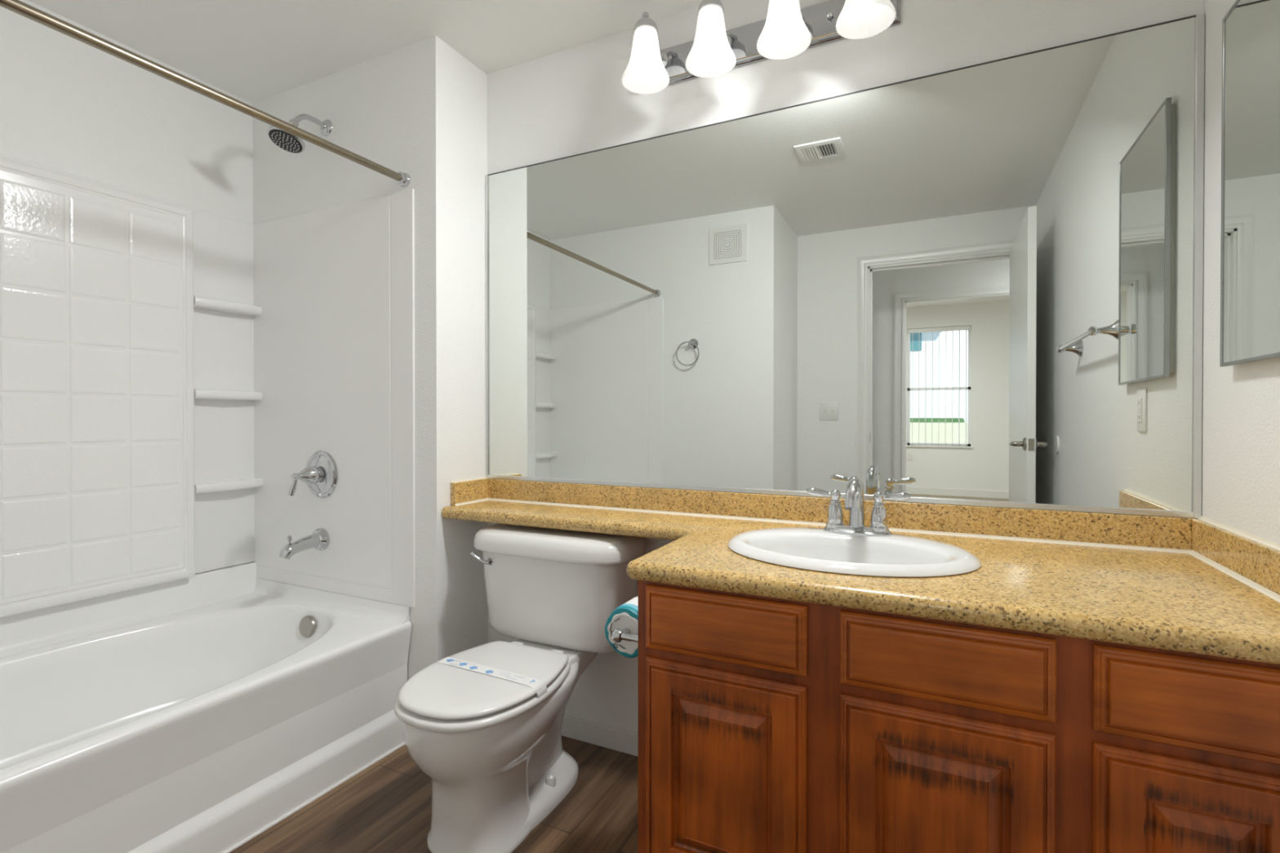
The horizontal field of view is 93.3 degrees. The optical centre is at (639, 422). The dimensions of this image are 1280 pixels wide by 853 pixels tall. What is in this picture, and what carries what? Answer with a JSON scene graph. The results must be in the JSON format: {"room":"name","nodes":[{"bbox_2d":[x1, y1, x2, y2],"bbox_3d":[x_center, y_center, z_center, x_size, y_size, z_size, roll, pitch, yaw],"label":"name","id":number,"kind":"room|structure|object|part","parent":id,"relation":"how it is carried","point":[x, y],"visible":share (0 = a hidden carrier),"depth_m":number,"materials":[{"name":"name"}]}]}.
{"room":"bathroom","nodes":[
{"label":"bathroom","id":0,"kind":"room"},
{"bbox_2d":[0,0,253,573],"bbox_3d":[-1.943,-0.100,1.908,0.100,2.418,2.083,0,0,26],"label":"wall","id":1,"kind":"structure","parent":0,"point":[68,104],"depth_m":2.08,"materials":[{"name":"white paint"}]},
{"bbox_2d":[0,154,415,617],"bbox_3d":[-1.548,-0.077,1.570,0.907,1.454,1.624,0,0,26],"label":"shower surround","id":2,"kind":"object","parent":1,"relation":"attached to","point":[168,370],"visible":1,"depth_m":2.14,"materials":[{"name":"white plastic"}]},
{"bbox_3d":[-1.917,-0.102,1.752,0.064,1.360,1.113,0,0,26],"label":"panel","id":3,"kind":"part","parent":2,"relation":"part of","materials":[{"name":"white plastic"}]},
{"bbox_2d":[193,295,262,315],"bbox_3d":[-1.613,-0.453,2.360,0.072,0.036,0.246,0,0,26],"label":"shelf","id":4,"kind":"object","parent":2,"relation":"attached to","point":[209,304],"depth_m":2.35,"materials":[{"name":"white plastic"}]},
{"bbox_2d":[194,389,262,400],"bbox_3d":[-1.613,-0.106,2.363,0.072,0.036,0.246,0,0,26],"label":"shelf","id":5,"kind":"object","parent":2,"relation":"attached to","point":[199,394],"depth_m":2.34,"materials":[{"name":"white plastic"}]},
{"bbox_2d":[194,477,262,493],"bbox_3d":[-1.613,0.249,2.365,0.072,0.036,0.246,0,0,26],"label":"shelf","id":6,"kind":"object","parent":2,"relation":"attached to","point":[202,485],"depth_m":2.36,"materials":[{"name":"white plastic"}]},
{"bbox_2d":[278,528,329,559],"bbox_3d":[-1.250,0.452,2.232,0.082,0.093,0.166,0,0,26],"label":"tub spout","id":7,"kind":"object","parent":2,"relation":"attached to","point":[319,540],"visible":1,"depth_m":2.23,"materials":[{"name":"silver metal"}]},
{"bbox_3d":[-1.271,0.430,2.190,0.018,0.038,0.018,0,0,26],"label":"diverter knob","id":8,"kind":"part","parent":7,"relation":"part of","materials":[{"name":"silver metal"}]},
{"bbox_3d":[-1.254,0.459,2.224,0.054,0.079,0.148,0,0,26],"label":"spout","id":9,"kind":"part","parent":7,"relation":"part of","materials":[{"name":"silver metal"}]},
{"bbox_2d":[288,450,337,497],"bbox_3d":[-1.240,0.199,2.251,0.180,0.180,0.121,0,0,26],"label":"shower valve","id":10,"kind":"object","parent":2,"relation":"attached to","point":[320,473],"visible":1,"depth_m":2.27,"materials":[{"name":"silver metal"}]},
{"bbox_3d":[-1.270,0.234,2.211,0.031,0.071,0.019,0,0,12],"label":"lever","id":11,"kind":"part","parent":10,"relation":"part of","materials":[{"name":"silver metal"}]},
{"bbox_3d":[-1.188,-0.082,2.294,0.897,1.454,0.006,0,0,26],"label":"panel","id":12,"kind":"part","parent":2,"relation":"part of","materials":[{"name":"white plastic"}]},
{"bbox_2d":[27,0,702,103],"bbox_3d":[-0.453,-1.337,0.135,4.340,0.080,3.940,0,0,26],"label":"ceiling","id":13,"kind":"structure","parent":0,"point":[251,51],"depth_m":2.02,"materials":[{"name":"white paint"}]},
{"bbox_2d":[252,35,488,680],"bbox_3d":[-1.133,-0.104,2.415,1.109,2.418,0.260,0,0,26],"label":"wall","id":14,"kind":"structure","parent":0,"point":[418,109],"depth_m":2.14,"materials":[{"name":"white paint"}]},
{"bbox_2d":[267,113,332,153],"bbox_3d":[-1.235,-1.062,2.193,0.120,0.169,0.216,0,0,26],"label":"shower head","id":15,"kind":"object","parent":14,"relation":"attached to","point":[286,141],"visible":0.92,"depth_m":2.16,"materials":[{"name":"silver metal"}]},
{"bbox_3d":[-1.219,-1.100,2.226,0.019,0.063,0.137,0,0,26],"label":"arm","id":16,"kind":"part","parent":15,"relation":"part of","materials":[{"name":"silver metal"}]},
{"bbox_2d":[230,735,638,852],"bbox_3d":[-0.442,1.151,0.175,4.340,0.060,3.890,0,0,26],"label":"floor","id":17,"kind":"structure","parent":0,"point":[386,807],"depth_m":1.71,"materials":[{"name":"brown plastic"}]},
{"bbox_2d":[0,561,411,852],"bbox_3d":[-1.549,0.849,1.577,0.902,0.529,1.620,0,0,26],"label":"bathtub","id":18,"kind":"object","parent":17,"relation":"on","point":[201,713],"visible":0.98,"depth_m":1.82,"materials":[{"name":"white ceramic"}]},
{"bbox_3d":[-1.230,0.756,2.232,0.080,0.080,0.024,0,0,26],"label":"overflow plate","id":19,"kind":"part","parent":18,"relation":"part of","materials":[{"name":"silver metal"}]},
{"bbox_2d":[394,523,644,852],"bbox_3d":[-0.373,0.730,1.770,0.572,0.759,0.744,0,0,26],"label":"toilet","id":20,"kind":"object","parent":17,"relation":"on","point":[496,763],"depth_m":1.68,"materials":[{"name":"white ceramic"}]},
{"bbox_3d":[-0.512,0.445,1.974,0.081,0.048,0.034,0,0,5],"label":"flush lever","id":21,"kind":"part","parent":20,"relation":"part of","materials":[{"name":"silver metal"}]},
{"bbox_3d":[-0.429,0.718,1.641,0.383,0.020,0.464,0,0,26],"label":"seat","id":22,"kind":"part","parent":20,"relation":"part of","materials":[{"name":"white plastic"}]},
{"bbox_3d":[-0.426,0.693,1.646,0.369,0.017,0.456,0,0,26],"label":"seat lid","id":23,"kind":"part","parent":20,"relation":"part of","materials":[{"name":"white plastic"}]},
{"bbox_3d":[-0.412,0.696,1.654,0.360,0.029,0.042,0,0,28],"label":"sanitary strip","id":24,"kind":"part","parent":20,"relation":"part of","materials":[{"name":"white paper"}]},
{"bbox_3d":[-0.270,0.385,1.978,0.572,0.070,0.275,0,0,26],"label":"tank lid","id":25,"kind":"part","parent":20,"relation":"part of","materials":[{"name":"white ceramic"}]},
{"bbox_3d":[-0.266,0.561,1.988,0.526,0.299,0.243,0,0,26],"label":"tank","id":26,"kind":"part","parent":20,"relation":"part of","materials":[{"name":"white ceramic"}]},
{"bbox_2d":[638,580,1279,852],"bbox_3d":[0.629,0.726,1.331,1.118,0.774,0.638,0,0,26],"label":"vanity cabinet","id":27,"kind":"object","parent":17,"relation":"on","point":[766,725],"visible":0.84,"depth_m":1.04,"materials":[{"name":"brown wood"}]},
{"bbox_2d":[611,627,638,643],"bbox_3d":[0.017,0.500,1.468,0.104,0.044,0.199,0,0,26],"label":"toilet paper holder","id":28,"kind":"object","parent":27,"relation":"attached to","point":[618,635],"visible":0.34,"depth_m":1.40,"materials":[{"name":"silver metal"}]},
{"bbox_2d":[604,596,638,657],"bbox_3d":[-0.012,0.502,1.484,0.122,0.121,0.110,0,0,26],"label":"toilet paper roll","id":29,"kind":"object","parent":28,"relation":"on","point":[625,615],"visible":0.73,"depth_m":1.44,"materials":[{"name":"white paper"}]},
{"bbox_3d":[0.163,0.415,1.213,0.336,0.134,0.020,0,0,26],"label":"drawer","id":30,"kind":"part","parent":27,"relation":"part of","materials":[{"name":"brown wood"}]},
{"bbox_3d":[0.163,0.725,1.215,0.336,0.447,0.020,0,0,26],"label":"door","id":31,"kind":"part","parent":27,"relation":"part of","materials":[{"name":"brown wood"}]},
{"bbox_2d":[441,476,1279,664],"bbox_3d":[0.205,0.273,1.538,2.068,0.126,0.659,0,0,26],"label":"countertop","id":32,"kind":"structure","parent":27,"relation":"on","point":[1203,585],"depth_m":1.26,"materials":[{"name":"beige stone"}]},
{"bbox_2d":[727,527,981,577],"bbox_3d":[0.470,0.360,1.384,0.544,0.166,0.428,0,0,26],"label":"sink","id":33,"kind":"object","parent":32,"relation":"in","point":[811,548],"visible":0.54,"depth_m":1.40,"materials":[{"name":"white ceramic"}]},
{"bbox_2d":[806,478,910,536],"bbox_3d":[0.528,0.208,1.483,0.246,0.142,0.130,0,0,26],"label":"faucet","id":34,"kind":"object","parent":32,"relation":"on","point":[854,495],"visible":1,"depth_m":1.49,"materials":[{"name":"silver metal"}]},
{"bbox_3d":[0.463,0.180,1.548,0.071,0.024,0.022,0,0,15],"label":"lever","id":35,"kind":"part","parent":34,"relation":"part of","materials":[{"name":"silver metal"}]},
{"bbox_3d":[0.497,0.219,1.538,0.046,0.095,0.046,0,0,26],"label":"handle","id":36,"kind":"part","parent":34,"relation":"part of","materials":[{"name":"silver metal"}]},
{"bbox_3d":[0.526,0.202,1.480,0.040,0.128,0.121,0,0,26],"label":"spout","id":37,"kind":"part","parent":34,"relation":"part of","materials":[{"name":"silver metal"}]},
{"bbox_3d":[0.544,0.269,1.515,0.164,0.020,0.060,0,0,26],"label":"plate","id":38,"kind":"part","parent":34,"relation":"part of","materials":[{"name":"silver metal"}]},
{"bbox_3d":[0.590,0.220,1.492,0.046,0.095,0.046,0,0,26],"label":"handle","id":39,"kind":"part","parent":34,"relation":"part of","materials":[{"name":"silver metal"}]},
{"bbox_3d":[0.620,0.180,1.472,0.071,0.024,0.022,0,1,37],"label":"lever","id":40,"kind":"part","parent":34,"relation":"part of","materials":[{"name":"silver metal"}]},
{"bbox_3d":[0.517,0.726,1.041,0.332,0.447,0.020,0,0,26],"label":"door","id":41,"kind":"part","parent":27,"relation":"part of","materials":[{"name":"brown wood"}]},
{"bbox_3d":[0.517,0.416,1.039,0.332,0.134,0.020,0,0,26],"label":"drawer","id":42,"kind":"part","parent":27,"relation":"part of","materials":[{"name":"brown wood"}]},
{"bbox_3d":[0.829,0.728,0.889,0.264,0.447,0.020,0,0,26],"label":"door","id":43,"kind":"part","parent":27,"relation":"part of","materials":[{"name":"brown wood"}]},
{"bbox_3d":[0.829,0.417,0.886,0.264,0.134,0.020,0,0,26],"label":"drawer","id":44,"kind":"part","parent":27,"relation":"part of","materials":[{"name":"brown wood"}]},
{"bbox_2d":[486,0,1203,733],"bbox_3d":[-0.080,-0.102,2.099,3.277,2.418,0.100,0,0,26],"label":"wall","id":45,"kind":"structure","parent":0,"point":[574,100],"depth_m":1.88,"materials":[{"name":"white paint"}]},
{"bbox_2d":[560,715,638,756],"bbox_3d":[-0.156,1.073,2.082,0.946,0.070,0.013,0,0,26],"label":"baseboard","id":46,"kind":"structure","parent":45,"relation":"attached to","point":[618,740],"depth_m":2.06,"materials":[{"name":"white paint"}]},
{"bbox_2d":[622,0,901,94],"bbox_3d":[0.304,-1.137,1.729,0.803,0.209,0.213,0,0,26],"label":"vanity light","id":47,"kind":"object","parent":45,"relation":"attached to","point":[788,30],"visible":1,"depth_m":1.72,"materials":[{"name":"white glass"}]},
{"bbox_3d":[0.017,-1.109,1.833,0.146,0.150,0.146,0,0,26],"label":"lamp shade","id":48,"kind":"part","parent":47,"relation":"part of","materials":[{"name":"white glass"}]},
{"bbox_3d":[0.017,-1.119,1.833,0.058,0.103,0.058,0,0,26],"label":"bulb","id":49,"kind":"part","parent":47,"relation":"part of","materials":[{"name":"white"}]},
{"bbox_3d":[0.041,-1.181,1.880,0.052,0.108,0.122,0,0,26],"label":"lamp arm","id":50,"kind":"part","parent":47,"relation":"part of","materials":[{"name":"silver metal"}]},
{"bbox_3d":[0.204,-1.119,1.741,0.058,0.103,0.058,0,0,26],"label":"bulb","id":51,"kind":"part","parent":47,"relation":"part of","materials":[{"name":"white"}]},
{"bbox_3d":[0.204,-1.108,1.741,0.146,0.150,0.146,0,0,26],"label":"lamp shade","id":52,"kind":"part","parent":47,"relation":"part of","materials":[{"name":"white glass"}]},
{"bbox_3d":[0.227,-1.181,1.788,0.052,0.108,0.122,0,0,26],"label":"lamp arm","id":53,"kind":"part","parent":47,"relation":"part of","materials":[{"name":"silver metal"}]},
{"bbox_3d":[0.392,-1.107,1.649,0.146,0.150,0.146,0,0,26],"label":"lamp shade","id":54,"kind":"part","parent":47,"relation":"part of","materials":[{"name":"white glass"}]},
{"bbox_3d":[0.392,-1.118,1.649,0.058,0.103,0.058,0,0,26],"label":"bulb","id":55,"kind":"part","parent":47,"relation":"part of","materials":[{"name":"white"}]},
{"bbox_3d":[0.533,-1.145,1.697,0.016,0.016,0.016,0,0,26],"label":"screw knob","id":56,"kind":"part","parent":47,"relation":"part of","materials":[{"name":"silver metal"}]},
{"bbox_3d":[0.581,-1.117,1.556,0.058,0.103,0.058,0,0,26],"label":"bulb","id":57,"kind":"part","parent":47,"relation":"part of","materials":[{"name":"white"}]},
{"bbox_3d":[0.581,-1.107,1.556,0.146,0.150,0.146,0,0,26],"label":"lamp shade","id":58,"kind":"part","parent":47,"relation":"part of","materials":[{"name":"white glass"}]},
{"bbox_2d":[488,479,1191,550],"bbox_3d":[0.346,0.255,1.825,2.029,0.078,0.019,0,0,26],"label":"backsplash","id":59,"kind":"structure","parent":45,"relation":"attached to","point":[1154,531],"depth_m":1.63,"materials":[{"name":"beige stone"}]},
{"bbox_2d":[484,13,1204,518],"bbox_3d":[0.348,-0.356,1.825,2.067,1.144,0.012,0,0,26],"label":"wall mirror","id":60,"kind":"object","parent":45,"relation":"attached to","point":[981,284],"visible":1,"depth_m":1.66,"materials":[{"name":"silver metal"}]},
{"bbox_2d":[1201,0,1279,543],"bbox_3d":[0.750,-0.088,0.185,0.100,2.418,2.806,0,0,26],"label":"wall","id":61,"kind":"structure","parent":0,"point":[1241,443],"depth_m":1.27,"materials":[{"name":"white paint"}]},
{"bbox_2d":[1219,0,1279,367],"bbox_3d":[1.098,-0.464,1.030,0.023,0.705,0.432,0,0,26],"label":"medicine cabinet","id":62,"kind":"object","parent":61,"relation":"attached to","point":[1250,237],"visible":1,"depth_m":1.11,"materials":[{"name":"silver mirror"}]},
{"bbox_3d":[-1.802,-0.089,0.332,1.742,2.418,0.823,0,0,26],"label":"wall","id":63,"kind":"structure","parent":0,"visible":0},
{"bbox_2d":[0,0,410,186],"bbox_3d":[-1.178,-0.841,1.383,0.048,0.048,1.624,0,0,26],"label":"shower curtain rod","id":64,"kind":"object","parent":63,"relation":"attached to","point":[20,7],"visible":1,"depth_m":1.48,"materials":[{"name":"silver metal"}]}
]}

